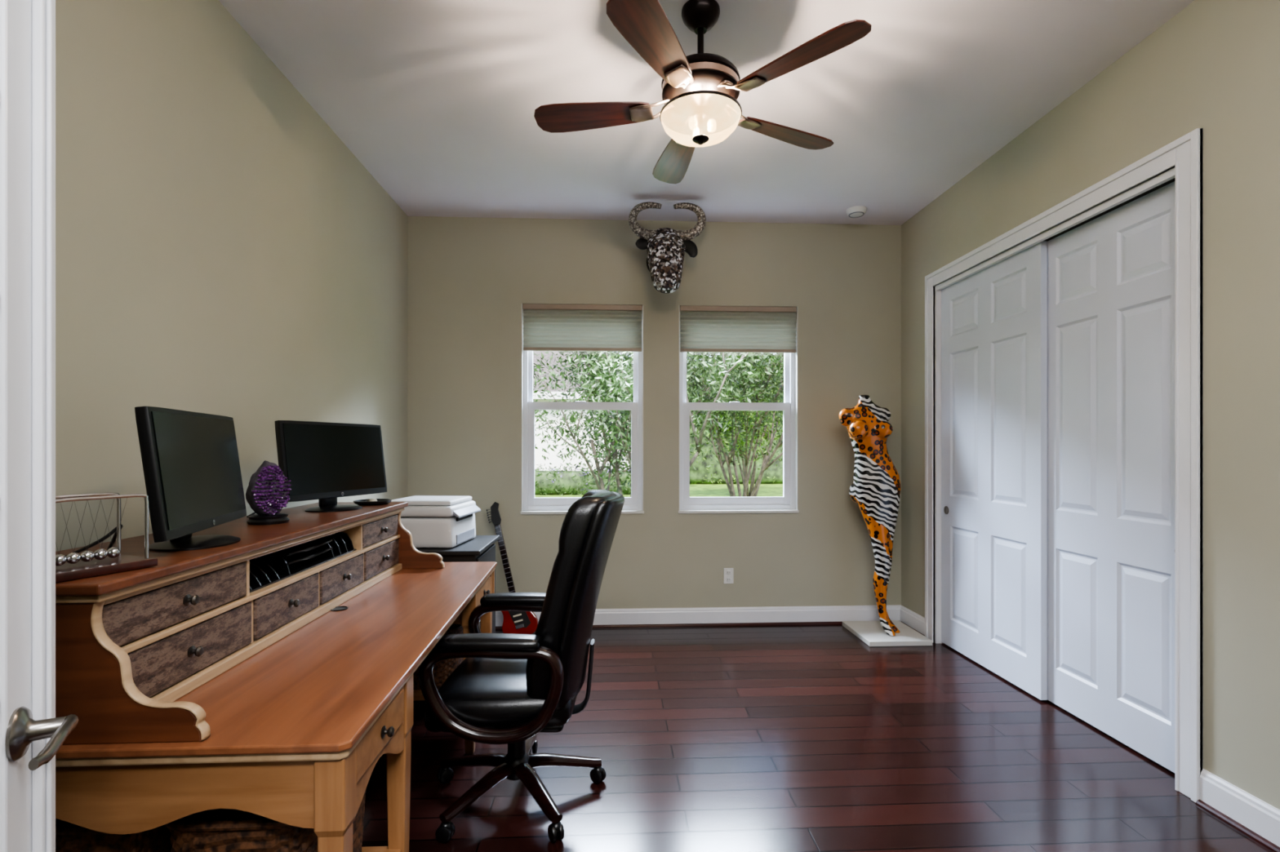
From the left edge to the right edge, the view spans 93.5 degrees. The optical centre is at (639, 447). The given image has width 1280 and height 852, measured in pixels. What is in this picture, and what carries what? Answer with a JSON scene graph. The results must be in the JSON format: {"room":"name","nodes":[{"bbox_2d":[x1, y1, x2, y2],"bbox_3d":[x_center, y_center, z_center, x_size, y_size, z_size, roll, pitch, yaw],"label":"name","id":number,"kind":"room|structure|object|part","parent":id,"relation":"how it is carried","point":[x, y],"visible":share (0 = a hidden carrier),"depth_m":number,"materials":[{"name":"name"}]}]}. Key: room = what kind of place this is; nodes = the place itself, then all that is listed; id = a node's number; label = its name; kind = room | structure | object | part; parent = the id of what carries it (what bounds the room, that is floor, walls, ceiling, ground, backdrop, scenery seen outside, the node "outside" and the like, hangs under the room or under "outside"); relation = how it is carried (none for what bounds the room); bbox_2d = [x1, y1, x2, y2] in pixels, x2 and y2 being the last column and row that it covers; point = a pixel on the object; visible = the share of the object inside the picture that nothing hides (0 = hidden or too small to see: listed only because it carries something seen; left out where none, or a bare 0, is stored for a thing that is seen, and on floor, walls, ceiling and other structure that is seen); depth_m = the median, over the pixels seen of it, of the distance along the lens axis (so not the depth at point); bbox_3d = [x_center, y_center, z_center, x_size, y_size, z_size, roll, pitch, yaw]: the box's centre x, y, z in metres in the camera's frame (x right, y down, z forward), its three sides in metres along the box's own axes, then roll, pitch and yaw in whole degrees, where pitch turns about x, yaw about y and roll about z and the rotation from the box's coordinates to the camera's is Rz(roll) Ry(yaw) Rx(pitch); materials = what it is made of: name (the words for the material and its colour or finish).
{"room":"home office","nodes":[
{"label":"home office","id":0,"kind":"room"},
{"bbox_2d":[55,0,407,551],"bbox_3d":[-1.646,-0.185,1.511,0.120,3.081,5.940,0,0,-3],"label":"wall","id":1,"kind":"structure","parent":0,"point":[220,250],"depth_m":2.21,"materials":[{"name":"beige paint"}]},
{"bbox_2d":[407,216,901,608],"bbox_3d":[0.458,-0.185,4.668,4.630,3.081,0.160,0,0,-3],"label":"wall","id":2,"kind":"structure","parent":0,"point":[469,279],"depth_m":4.57,"materials":[{"name":"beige paint"}]},
{"bbox_2d":[520,303,644,514],"bbox_3d":[-0.434,-0.293,4.568,0.928,1.584,0.072,0,0,-3],"label":"trim","id":3,"kind":"structure","parent":2,"relation":"attached to","point":[624,512],"depth_m":4.55,"materials":[{"name":"paint"}]},
{"bbox_2d":[523,310,642,511],"bbox_3d":[-0.437,-0.301,4.636,0.916,1.568,0.096,0,0,-3],"label":"window","id":4,"kind":"structure","parent":2,"relation":"in","point":[634,502],"depth_m":4.60,"materials":[{"name":"white plastic"}]},
{"bbox_2d":[522,303,642,351],"bbox_3d":[-0.434,-0.908,4.562,0.900,0.350,0.044,0,0,-3],"label":"window blind","id":5,"kind":"object","parent":4,"relation":"attached to","point":[546,327],"visible":1,"depth_m":4.55,"materials":[{"name":"grey fabric"}]},
{"bbox_3d":[-0.434,-0.745,4.563,0.896,0.024,0.034,0,0,-3],"label":"rail","id":6,"kind":"part","parent":5,"relation":"part of","materials":[{"name":"white plastic"}]},
{"bbox_3d":[-0.438,-0.670,4.654,0.840,0.750,0.030,0,0,-3],"label":"sash","id":7,"kind":"part","parent":4,"relation":"part of","materials":[{"name":"clear glass"}]},
{"bbox_3d":[-0.436,0.046,4.616,0.840,0.793,0.036,0,0,-3],"label":"sash","id":8,"kind":"part","parent":4,"relation":"part of","materials":[{"name":"white plastic"}]},
{"bbox_2d":[628,201,706,293],"bbox_3d":[0.184,-1.382,4.323,0.541,0.634,0.503,0,0,-3],"label":"head sculpture","id":9,"kind":"object","parent":2,"relation":"attached to","point":[666,247],"visible":1,"depth_m":4.14,"materials":[{"name":"mirror"}]},
{"bbox_3d":[0.162,-1.405,4.563,0.230,0.230,0.020,0,0,-3],"label":"mount plate","id":10,"kind":"part","parent":9,"relation":"part of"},
{"bbox_2d":[495,622,842,630],"bbox_3d":[0.148,1.345,4.549,3.720,0.019,0.016,0,0,-3],"label":"trim","id":11,"kind":"structure","parent":2,"relation":"attached to","point":[786,623],"depth_m":4.57,"materials":[{"name":"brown wood"}]},
{"bbox_2d":[495,604,901,626],"bbox_3d":[0.147,1.288,4.565,3.760,0.135,0.016,0,0,-3],"label":"baseboard","id":12,"kind":"structure","parent":2,"relation":"attached to","point":[834,613],"depth_m":4.59,"materials":[{"name":"white paint"}]},
{"bbox_2d":[723,568,733,583],"bbox_3d":[0.676,0.979,4.592,0.076,0.120,0.012,0,0,-3],"label":"wall outlet","id":13,"kind":"object","parent":2,"relation":"attached to","point":[728,573],"visible":1,"depth_m":4.59,"materials":[{"name":"plastic"}]},
{"bbox_2d":[680,352,795,510],"bbox_3d":[0.750,-0.301,4.694,0.915,1.568,0.096,0,0,-3],"label":"window","id":14,"kind":"structure","parent":2,"relation":"in","point":[787,501],"depth_m":4.67,"materials":[{"name":"white plastic"}]},
{"bbox_3d":[0.749,-0.670,4.712,0.839,0.750,0.030,0,0,-3],"label":"sash","id":15,"kind":"part","parent":14,"relation":"part of","materials":[{"name":"clear glass"}]},
{"bbox_3d":[0.751,0.046,4.674,0.839,0.793,0.036,0,0,-3],"label":"sash","id":16,"kind":"part","parent":14,"relation":"part of","materials":[{"name":"white plastic"}]},
{"bbox_2d":[680,305,796,353],"bbox_3d":[0.754,-0.908,4.620,0.899,0.350,0.044,0,0,-3],"label":"window blind","id":17,"kind":"object","parent":2,"relation":"attached to","point":[703,329],"visible":1,"depth_m":4.61,"materials":[{"name":"grey fabric"}]},
{"bbox_3d":[0.754,-0.745,4.621,0.895,0.024,0.034,0,0,-3],"label":"rail","id":18,"kind":"part","parent":17,"relation":"part of","materials":[{"name":"white plastic"}]},
{"bbox_2d":[678,305,799,513],"bbox_3d":[0.753,-0.293,4.626,0.927,1.584,0.072,0,0,-3],"label":"trim","id":19,"kind":"structure","parent":2,"relation":"attached to","point":[769,511],"depth_m":4.61,"materials":[{"name":"paint"}]},
{"bbox_2d":[218,0,1194,225],"bbox_3d":[0.620,-1.766,1.652,4.700,0.080,6.240,0,0,-3],"label":"ceiling","id":20,"kind":"structure","parent":0,"point":[437,100],"depth_m":2.92,"materials":[{"name":"paint"}]},
{"bbox_2d":[533,0,871,183],"bbox_3d":[0.215,-1.462,2.407,1.286,0.529,1.274,0,0,-3],"label":"ceiling fan","id":21,"kind":"object","parent":20,"relation":"hanging from","point":[700,91],"visible":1,"depth_m":2.27,"materials":[{"name":"brown wood"}]},
{"bbox_3d":[-0.193,-1.345,2.437,0.474,0.008,0.154,0,-12,8],"label":"blade","id":22,"kind":"part","parent":21,"relation":"part of","materials":[{"name":"brown wood"}]},
{"bbox_3d":[0.046,-1.345,1.982,0.154,0.008,0.474,-13,-6,26],"label":"blade","id":23,"kind":"part","parent":21,"relation":"part of","materials":[{"name":"brown wood"}]},
{"bbox_3d":[0.165,-1.345,2.805,0.154,0.008,0.474,12,-2,-10],"label":"blade","id":24,"kind":"part","parent":21,"relation":"part of","materials":[{"name":"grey wood"}]},
{"bbox_3d":[0.239,-1.266,2.374,0.316,0.094,0.316,0,0,-3],"label":"lamp shade","id":25,"kind":"part","parent":21,"relation":"part of","materials":[{"name":"white glass"}]},
{"bbox_3d":[0.626,-1.345,2.578,0.474,0.008,0.154,0,12,-28],"label":"blade","id":26,"kind":"part","parent":21,"relation":"part of","materials":[{"name":"brown wood"}]},
{"bbox_3d":[0.553,-1.345,2.070,0.474,0.008,0.154,0,12,44],"label":"blade","id":27,"kind":"part","parent":21,"relation":"part of","materials":[{"name":"brown wood"}]},
{"bbox_2d":[845,205,866,217],"bbox_3d":[1.569,-1.707,4.362,0.144,0.038,0.144,0,0,-3],"label":"smoke detector","id":28,"kind":"object","parent":20,"relation":"attached to","point":[856,211],"visible":1,"depth_m":4.32,"materials":[{"name":"plastic"}]},
{"bbox_2d":[361,624,1272,851],"bbox_3d":[0.621,1.385,1.642,4.700,0.060,6.220,0,0,-3],"label":"floor","id":29,"kind":"structure","parent":0,"point":[777,738],"depth_m":2.54,"materials":[{"name":"brown wood"}]},
{"bbox_2d":[55,502,497,851],"bbox_3d":[-1.094,0.812,2.157,0.925,1.086,1.945,0,0,-3],"label":"desk","id":30,"kind":"object","parent":29,"relation":"on","point":[190,691],"visible":0.91,"depth_m":1.41,"materials":[{"name":"brown wood"}]},
{"bbox_2d":[65,524,123,556],"bbox_3d":[-1.331,0.229,1.480,0.074,0.075,0.109,0,0,9],"label":"cable","id":31,"kind":"object","parent":30,"relation":"on","point":[114,531],"visible":0.57,"depth_m":1.47,"materials":[{"name":"black plastic"}]},
{"bbox_2d":[55,493,157,582],"bbox_3d":[-1.184,0.185,1.289,0.125,0.167,0.205,0,0,21],"label":"cradle","id":32,"kind":"object","parent":30,"relation":"on","point":[88,566],"visible":0.79,"depth_m":1.29,"materials":[{"name":"silver metal"}]},
{"bbox_3d":[-1.231,0.175,1.306,0.008,0.147,0.177,0,0,21],"label":"frame rail","id":33,"kind":"part","parent":32,"relation":"part of","materials":[{"name":"silver metal"}]},
{"bbox_3d":[-1.138,0.175,1.271,0.008,0.147,0.177,0,0,21],"label":"frame rail","id":34,"kind":"part","parent":32,"relation":"part of","materials":[{"name":"silver metal"}]},
{"bbox_2d":[55,818,172,851],"bbox_3d":[-1.171,0.949,1.435,0.220,0.300,0.340,0,0,-3],"label":"wicker basket","id":35,"kind":"object","parent":30,"relation":"on","point":[69,837],"visible":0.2,"depth_m":1.28,"materials":[{"name":"brown wicker"}]},
{"bbox_3d":[-1.127,0.374,1.475,0.032,0.098,0.489,0,0,-3],"label":"hutch drawer","id":36,"kind":"part","parent":30,"relation":"part of","materials":[{"name":"brown wood"}]},
{"bbox_3d":[-1.126,0.503,1.484,0.036,0.121,0.507,0,0,-3],"label":"hutch drawer","id":37,"kind":"part","parent":30,"relation":"part of","materials":[{"name":"brown wood"}]},
{"bbox_2d":[134,406,246,551],"bbox_3d":[-1.238,0.085,1.677,0.206,0.368,0.555,0,0,-16],"label":"computer monitor","id":38,"kind":"object","parent":30,"relation":"on","point":[191,464],"visible":0.99,"depth_m":1.58,"materials":[{"name":"black plastic"}]},
{"bbox_3d":[-1.099,0.374,1.477,0.026,0.029,0.029,0,0,-3],"label":"knob","id":39,"kind":"part","parent":30,"relation":"part of","materials":[{"name":"grey metal"}]},
{"bbox_3d":[-1.095,0.503,1.486,0.026,0.029,0.029,0,0,-3],"label":"knob","id":40,"kind":"part","parent":30,"relation":"part of","materials":[{"name":"grey metal"}]},
{"bbox_3d":[-1.327,0.301,2.078,0.412,0.017,1.780,0,0,-3],"label":"hutch molding","id":41,"kind":"part","parent":30,"relation":"part of","materials":[{"name":"brown wood"}]},
{"bbox_3d":[-1.319,0.316,2.079,0.368,0.013,1.724,0,0,-3],"label":"hutch rail","id":42,"kind":"part","parent":30,"relation":"part of","materials":[{"name":"brown wood"}]},
{"bbox_3d":[-1.317,0.433,2.079,0.372,0.014,1.724,0,0,-3],"label":"hutch rail","id":43,"kind":"part","parent":30,"relation":"part of","materials":[{"name":"brown wood"}]},
{"bbox_2d":[164,788,366,851],"bbox_3d":[-0.872,0.949,1.449,0.360,0.300,0.340,0,0,-3],"label":"wicker basket","id":44,"kind":"object","parent":30,"relation":"on","point":[217,830],"visible":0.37,"depth_m":1.29,"materials":[{"name":"brown wicker"}]},
{"bbox_2d":[245,460,291,525],"bbox_3d":[-1.327,0.157,2.149,0.133,0.223,0.133,0,0,41],"label":"amethyst geode","id":45,"kind":"object","parent":30,"relation":"on","point":[267,493],"visible":1,"depth_m":2.12,"materials":[{"name":"purple stone"}]},
{"bbox_3d":[-1.099,0.623,2.156,0.916,0.020,1.929,0,0,-3],"label":"edge molding","id":46,"kind":"part","parent":30,"relation":"part of","materials":[{"name":"brown wood"}]},
{"bbox_3d":[-1.313,0.581,2.079,0.380,0.028,1.724,0,0,-3],"label":"hutch rail","id":47,"kind":"part","parent":30,"relation":"part of","materials":[{"name":"brown wood"}]},
{"bbox_3d":[-1.148,0.503,1.946,0.036,0.121,0.382,0,0,-3],"label":"hutch drawer","id":48,"kind":"part","parent":30,"relation":"part of","materials":[{"name":"brown wood"}]},
{"bbox_3d":[-1.118,0.503,1.948,0.026,0.029,0.029,0,0,-3],"label":"knob","id":49,"kind":"part","parent":30,"relation":"part of","materials":[{"name":"grey metal"}]},
{"bbox_2d":[249,531,356,592],"bbox_3d":[-1.272,0.378,2.118,0.226,0.094,0.755,0,0,-3],"label":"desk organizer","id":50,"kind":"object","parent":30,"relation":"on","point":[267,570],"visible":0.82,"depth_m":2.10,"materials":[{"name":"black plastic"}]},
{"bbox_2d":[275,541,326,556],"bbox_3d":[-1.281,0.358,2.145,0.210,0.004,0.310,0,0,-3],"label":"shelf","id":51,"kind":"object","parent":50,"relation":"attached to","point":[308,546],"depth_m":2.14,"materials":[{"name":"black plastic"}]},
{"bbox_2d":[283,548,328,564],"bbox_3d":[-1.281,0.388,2.145,0.210,0.004,0.310,0,0,-3],"label":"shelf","id":52,"kind":"object","parent":50,"relation":"attached to","point":[303,556],"depth_m":2.16,"materials":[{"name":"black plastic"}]},
{"bbox_2d":[275,420,386,512],"bbox_3d":[-1.329,0.080,2.618,0.206,0.378,0.555,0,0,18],"label":"computer monitor","id":53,"kind":"object","parent":30,"relation":"on","point":[325,462],"visible":0.98,"depth_m":2.56,"materials":[{"name":"black plastic"}]},
{"bbox_3d":[-0.634,0.994,1.254,0.062,0.722,0.062,0,0,-3],"label":"leg","id":54,"kind":"part","parent":30,"relation":"part of","materials":[{"name":"brown wood"}]},
{"bbox_3d":[-1.168,0.503,2.341,0.036,0.121,0.372,0,0,-3],"label":"hutch drawer","id":55,"kind":"part","parent":30,"relation":"part of","materials":[{"name":"brown wood"}]},
{"bbox_3d":[-1.137,0.503,2.342,0.026,0.029,0.029,0,0,-3],"label":"knob","id":56,"kind":"part","parent":30,"relation":"part of","materials":[{"name":"grey metal"}]},
{"bbox_2d":[353,498,391,505],"bbox_3d":[-1.271,0.254,2.861,0.170,0.028,0.170,0,0,-3],"label":"round dish","id":57,"kind":"object","parent":30,"relation":"on","point":[370,501],"visible":1,"depth_m":2.83,"materials":[{"name":"black plastic"}]},
{"bbox_3d":[-1.189,0.374,2.735,0.032,0.098,0.418,0,0,-3],"label":"hutch drawer","id":58,"kind":"part","parent":30,"relation":"part of","materials":[{"name":"brown wood"}]},
{"bbox_3d":[-0.632,0.692,1.463,0.012,0.090,0.309,0,0,-3],"label":"drawer","id":59,"kind":"part","parent":30,"relation":"part of","materials":[{"name":"brown wood"}]},
{"bbox_2d":[361,846,400,851],"bbox_3d":[-1.058,1.110,1.442,0.827,0.020,0.405,0,0,-3],"label":"shelf","id":60,"kind":"object","parent":30,"relation":"attached to","point":[371,849],"depth_m":1.65,"materials":[{"name":"brown wood"}]},
{"bbox_3d":[-1.188,0.503,2.744,0.036,0.121,0.400,0,0,-3],"label":"hutch drawer","id":61,"kind":"part","parent":30,"relation":"part of","materials":[{"name":"brown wood"}]},
{"bbox_3d":[-1.160,0.374,2.737,0.026,0.029,0.029,0,0,-3],"label":"knob","id":62,"kind":"part","parent":30,"relation":"part of","materials":[{"name":"grey metal"}]},
{"bbox_3d":[-1.157,0.503,2.746,0.026,0.029,0.029,0,0,-3],"label":"knob","id":63,"kind":"part","parent":30,"relation":"part of","materials":[{"name":"grey metal"}]},
{"bbox_3d":[-0.613,0.692,1.464,0.026,0.029,0.029,0,0,-3],"label":"knob","id":64,"kind":"part","parent":30,"relation":"part of","materials":[{"name":"grey metal"}]},
{"bbox_3d":[-0.669,0.994,1.669,0.062,0.722,0.062,0,0,-3],"label":"leg","id":65,"kind":"part","parent":30,"relation":"part of","materials":[{"name":"brown wood"}]},
{"bbox_2d":[413,624,463,690],"bbox_3d":[-1.001,0.959,2.865,0.360,0.280,0.320,0,0,-3],"label":"wicker basket","id":66,"kind":"object","parent":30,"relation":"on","point":[442,669],"visible":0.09,"depth_m":2.73,"materials":[{"name":"brown wicker"}]},
{"bbox_3d":[-1.131,0.707,2.648,0.720,0.147,0.020,0,0,-3],"label":"panel","id":67,"kind":"part","parent":30,"relation":"part of","materials":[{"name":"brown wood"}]},
{"bbox_3d":[-0.753,0.994,2.666,0.062,0.722,0.062,0,0,-3],"label":"leg","id":68,"kind":"part","parent":30,"relation":"part of","materials":[{"name":"brown wood"}]},
{"bbox_3d":[-0.750,0.692,2.877,0.012,0.090,0.314,0,0,-3],"label":"drawer","id":69,"kind":"part","parent":30,"relation":"part of","materials":[{"name":"brown wood"}]},
{"bbox_3d":[-0.788,0.994,3.083,0.062,0.722,0.062,0,0,-3],"label":"leg","id":70,"kind":"part","parent":30,"relation":"part of","materials":[{"name":"brown wood"}]},
{"bbox_3d":[-0.732,0.692,2.878,0.026,0.029,0.029,0,0,-3],"label":"knob","id":71,"kind":"part","parent":30,"relation":"part of","materials":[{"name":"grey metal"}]},
{"bbox_2d":[416,535,499,633],"bbox_3d":[-1.210,0.960,3.575,0.652,0.790,0.600,0,0,-3],"label":"stand","id":72,"kind":"object","parent":29,"relation":"on","point":[481,548],"visible":0.12,"depth_m":3.39,"materials":[{"name":"grey metal"}]},
{"bbox_2d":[391,495,480,548],"bbox_3d":[-1.229,0.432,3.574,0.455,0.265,0.430,0,0,3],"label":"printer","id":73,"kind":"object","parent":72,"relation":"on","point":[433,522],"visible":0.81,"depth_m":3.37,"materials":[{"name":"white plastic"}]},
{"bbox_3d":[-1.246,0.315,3.584,0.380,0.030,0.370,0,0,3],"label":"lid","id":74,"kind":"part","parent":73,"relation":"part of","materials":[{"name":"white plastic"}]},
{"bbox_2d":[456,528,474,544],"bbox_3d":[-1.037,0.522,3.563,0.018,0.055,0.300,0,0,3],"label":"paper tray","id":75,"kind":"object","parent":73,"relation":"on","point":[464,535],"depth_m":3.54,"materials":[{"name":"grey plastic"}]},
{"bbox_3d":[-1.034,0.363,3.563,0.065,0.064,0.380,0,0,3],"label":"control panel","id":76,"kind":"part","parent":73,"relation":"part of","materials":[{"name":"white plastic"}]},
{"bbox_3d":[-0.916,0.785,3.590,0.014,0.340,0.500,0,0,-3],"label":"drawer","id":77,"kind":"part","parent":72,"relation":"part of","materials":[{"name":"brown wood"}]},
{"bbox_3d":[-0.916,1.135,3.590,0.014,0.320,0.500,0,0,-3],"label":"drawer","id":78,"kind":"part","parent":72,"relation":"part of","materials":[{"name":"brown wood"}]},
{"bbox_2d":[485,502,538,634],"bbox_3d":[-0.941,0.879,4.324,0.443,0.959,0.151,0,0,23],"label":"electric guitar","id":79,"kind":"object","parent":29,"relation":"on","point":[514,622],"visible":0.58,"depth_m":4.28,"materials":[{"name":"red paint"}]},
{"bbox_2d":[418,489,624,843],"bbox_3d":[-0.435,0.765,2.348,0.750,1.180,0.698,0,0,-6],"label":"office chair","id":80,"kind":"object","parent":29,"relation":"on","point":[509,689],"visible":1,"depth_m":2.10,"materials":[{"name":"black leather"}]},
{"bbox_3d":[-0.649,1.249,2.394,0.317,0.086,0.069,0,0,18],"label":"leg","id":81,"kind":"part","parent":80,"relation":"part of","materials":[{"name":"brown wood"}]},
{"bbox_3d":[-0.586,1.249,2.197,0.069,0.086,0.317,0,0,37],"label":"leg","id":82,"kind":"part","parent":80,"relation":"part of","materials":[{"name":"brown wood"}]},
{"bbox_3d":[-0.506,0.837,2.047,0.493,0.340,0.056,0,0,0],"label":"armrest","id":83,"kind":"part","parent":80,"relation":"part of","materials":[{"name":"brown wood"}]},
{"bbox_2d":[424,657,577,732],"bbox_3d":[-0.500,0.929,2.339,0.520,0.147,0.530,0,0,0],"label":"seat cushion","id":84,"kind":"object","parent":80,"relation":"on","point":[486,693],"depth_m":2.11,"materials":[{"name":"black leather"}]},
{"bbox_3d":[-0.504,0.837,2.631,0.493,0.340,0.056,0,0,0],"label":"armrest","id":85,"kind":"part","parent":80,"relation":"part of","materials":[{"name":"brown wood"}]},
{"bbox_3d":[-0.479,1.249,2.517,0.068,0.086,0.317,0,0,0],"label":"leg","id":86,"kind":"part","parent":80,"relation":"part of","materials":[{"name":"black plastic"}]},
{"bbox_3d":[-0.377,1.249,2.195,0.069,0.086,0.317,0,0,-35],"label":"leg","id":87,"kind":"part","parent":80,"relation":"part of","materials":[{"name":"brown wood"}]},
{"bbox_3d":[-0.310,1.249,2.393,0.317,0.086,0.069,0,0,-17],"label":"leg","id":88,"kind":"part","parent":80,"relation":"part of","materials":[{"name":"brown wood"}]},
{"bbox_2d":[525,489,617,700],"bbox_3d":[-0.242,0.555,2.338,0.320,0.760,0.490,0,0,0],"label":"backrest cushion","id":89,"kind":"object","parent":80,"relation":"on","point":[593,517],"depth_m":2.10,"materials":[{"name":"black leather"}]},
{"bbox_2d":[839,395,901,635],"bbox_3d":[1.655,0.469,4.341,0.451,1.699,0.306,0,0,-3],"label":"mannequin","id":90,"kind":"object","parent":29,"relation":"on","point":[876,487],"visible":1,"depth_m":4.26},
{"bbox_2d":[842,620,932,646],"bbox_3d":[1.770,1.337,4.347,0.440,0.035,0.490,0,0,-3],"label":"plinth","id":91,"kind":"object","parent":29,"relation":"on","point":[872,633],"visible":0.99,"depth_m":4.23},
{"bbox_2d":[901,0,1279,810],"bbox_3d":[2.230,-0.185,1.701,0.120,3.081,5.940,0,0,-3],"label":"wall","id":92,"kind":"structure","parent":0,"point":[1213,67],"depth_m":2.24,"materials":[{"name":"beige paint"}]},
{"bbox_2d":[900,605,924,635],"bbox_3d":[2.026,1.288,4.462,0.016,0.135,0.371,0,0,-3],"label":"baseboard","id":93,"kind":"structure","parent":92,"relation":"attached to","point":[908,617],"depth_m":4.45,"materials":[{"name":"white paint"}]},
{"bbox_2d":[941,240,1047,700],"bbox_3d":[2.123,0.121,3.681,0.038,2.443,0.966,0,0,-3],"label":"door","id":94,"kind":"structure","parent":92,"relation":"in","point":[994,318],"depth_m":3.58,"materials":[{"name":"white paint"}]},
{"bbox_3d":[2.085,0.425,4.097,0.004,0.056,0.056,0,0,-3],"label":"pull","id":95,"kind":"part","parent":94,"relation":"part of","materials":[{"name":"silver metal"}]},
{"bbox_2d":[935,167,1174,644],"bbox_3d":[2.152,0.117,3.282,0.120,2.475,1.795,0,0,-3],"label":"trim","id":96,"kind":"structure","parent":92,"relation":"attached to","point":[1169,175],"depth_m":4.16,"materials":[{"name":"white paint"}]},
{"bbox_2d":[924,128,1203,803],"bbox_3d":[2.080,0.070,3.278,0.024,2.571,1.987,0,0,-3],"label":"trim","id":97,"kind":"structure","parent":92,"relation":"attached to","point":[1184,153],"depth_m":2.35,"materials":[{"name":"white paint"}]},
{"bbox_2d":[1044,177,1174,240],"bbox_3d":[2.163,-1.110,3.282,0.088,0.020,1.771,0,0,-3],"label":"trim","id":98,"kind":"structure","parent":92,"relation":"attached to","point":[1172,180],"depth_m":2.77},
{"bbox_2d":[1047,181,1174,773],"bbox_3d":[2.204,0.121,2.821,0.038,2.443,0.841,0,0,-3],"label":"door","id":99,"kind":"structure","parent":92,"relation":"in","point":[1111,277],"depth_m":2.79,"materials":[{"name":"white paint"}]},
{"bbox_2d":[1195,800,1279,851],"bbox_3d":[2.164,1.345,1.316,0.016,0.019,1.938,0,0,-3],"label":"trim","id":100,"kind":"structure","parent":92,"relation":"attached to","point":[1201,804],"depth_m":2.13,"materials":[{"name":"brown wood"}]},
{"bbox_2d":[1199,768,1279,847],"bbox_3d":[2.180,1.288,1.317,0.016,0.135,1.938,0,0,-3],"label":"baseboard","id":101,"kind":"structure","parent":92,"relation":"attached to","point":[1255,815],"depth_m":2.14,"materials":[{"name":"white paint"}]},
{"bbox_3d":[0.362,-0.185,0.178,3.760,3.081,0.120,0,0,-3],"label":"wall","id":102,"kind":"structure","parent":0,"visible":0},
{"bbox_2d":[0,0,78,851],"bbox_3d":[-0.673,0.130,0.551,0.103,2.430,0.768,0,0,-30],"label":"door","id":103,"kind":"structure","parent":102,"relation":"in","point":[31,734],"depth_m":0.83,"materials":[{"name":"white paint"}]},
{"bbox_3d":[-0.806,0.380,0.811,0.052,0.068,0.068,0,0,-30],"label":"handle","id":104,"kind":"part","parent":103,"relation":"part of","materials":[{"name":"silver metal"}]},
{"bbox_3d":[-0.757,0.380,0.781,0.020,0.026,0.126,0,0,-30],"label":"lever","id":105,"kind":"part","parent":103,"relation":"part of","materials":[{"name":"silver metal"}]},
{"label":"outside","id":106,"kind":"structure","parent":0,"visible":0},
{"bbox_2d":[534,484,782,497],"bbox_3d":[3.409,1.555,32.656,70.000,0.100,55.100,0,0,-3],"label":"lawn","id":107,"kind":"structure","parent":106,"point":[695,490],"depth_m":20.60,"materials":[{"name":"green plant"}]},
{"bbox_2d":[533,351,632,471],"bbox_3d":[-5.403,-1.720,24.490,12.600,6.450,7.550,0,0,-3],"label":"neighbor house","id":108,"kind":"structure","parent":107,"relation":"on","point":[553,460],"depth_m":21.39,"materials":[{"name":"white paint"}]},
{"bbox_2d":[534,461,631,495],"bbox_3d":[-3.381,1.081,19.338,7.520,1.346,1.234,0,0,-3],"label":"hedge","id":109,"kind":"object","parent":107,"relation":"on","point":[549,482],"visible":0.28,"depth_m":19.09,"materials":[{"name":"green plant"}]},
{"bbox_2d":[533,351,783,497],"bbox_3d":[-0.060,-0.309,7.265,3.347,3.658,3.882,0,0,-13],"label":"tree","id":110,"kind":"object","parent":107,"relation":"on","point":[614,366],"visible":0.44,"depth_m":6.74,"materials":[{"name":"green plant"}]},
{"bbox_2d":[686,352,783,497],"bbox_3d":[2.215,-1.079,11.141,5.157,5.201,5.798,0,0,-5],"label":"tree","id":111,"kind":"object","parent":107,"relation":"on","point":[779,376],"visible":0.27,"depth_m":11.25,"materials":[{"name":"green plant"}]},
{"bbox_2d":[687,352,783,497],"bbox_3d":[3.216,-1.215,18.241,4.101,5.473,5.263,0,0,42],"label":"tree","id":112,"kind":"object","parent":107,"relation":"on","point":[753,477],"visible":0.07,"depth_m":17.49,"materials":[{"name":"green plant"}]},
{"bbox_2d":[689,416,782,484],"bbox_3d":[6.765,-0.118,25.241,10.377,3.565,1.276,0,0,-3],"label":"hedge","id":113,"kind":"object","parent":107,"relation":"on","point":[702,474],"visible":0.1,"depth_m":24.75,"materials":[{"name":"green plant"}]}
]}

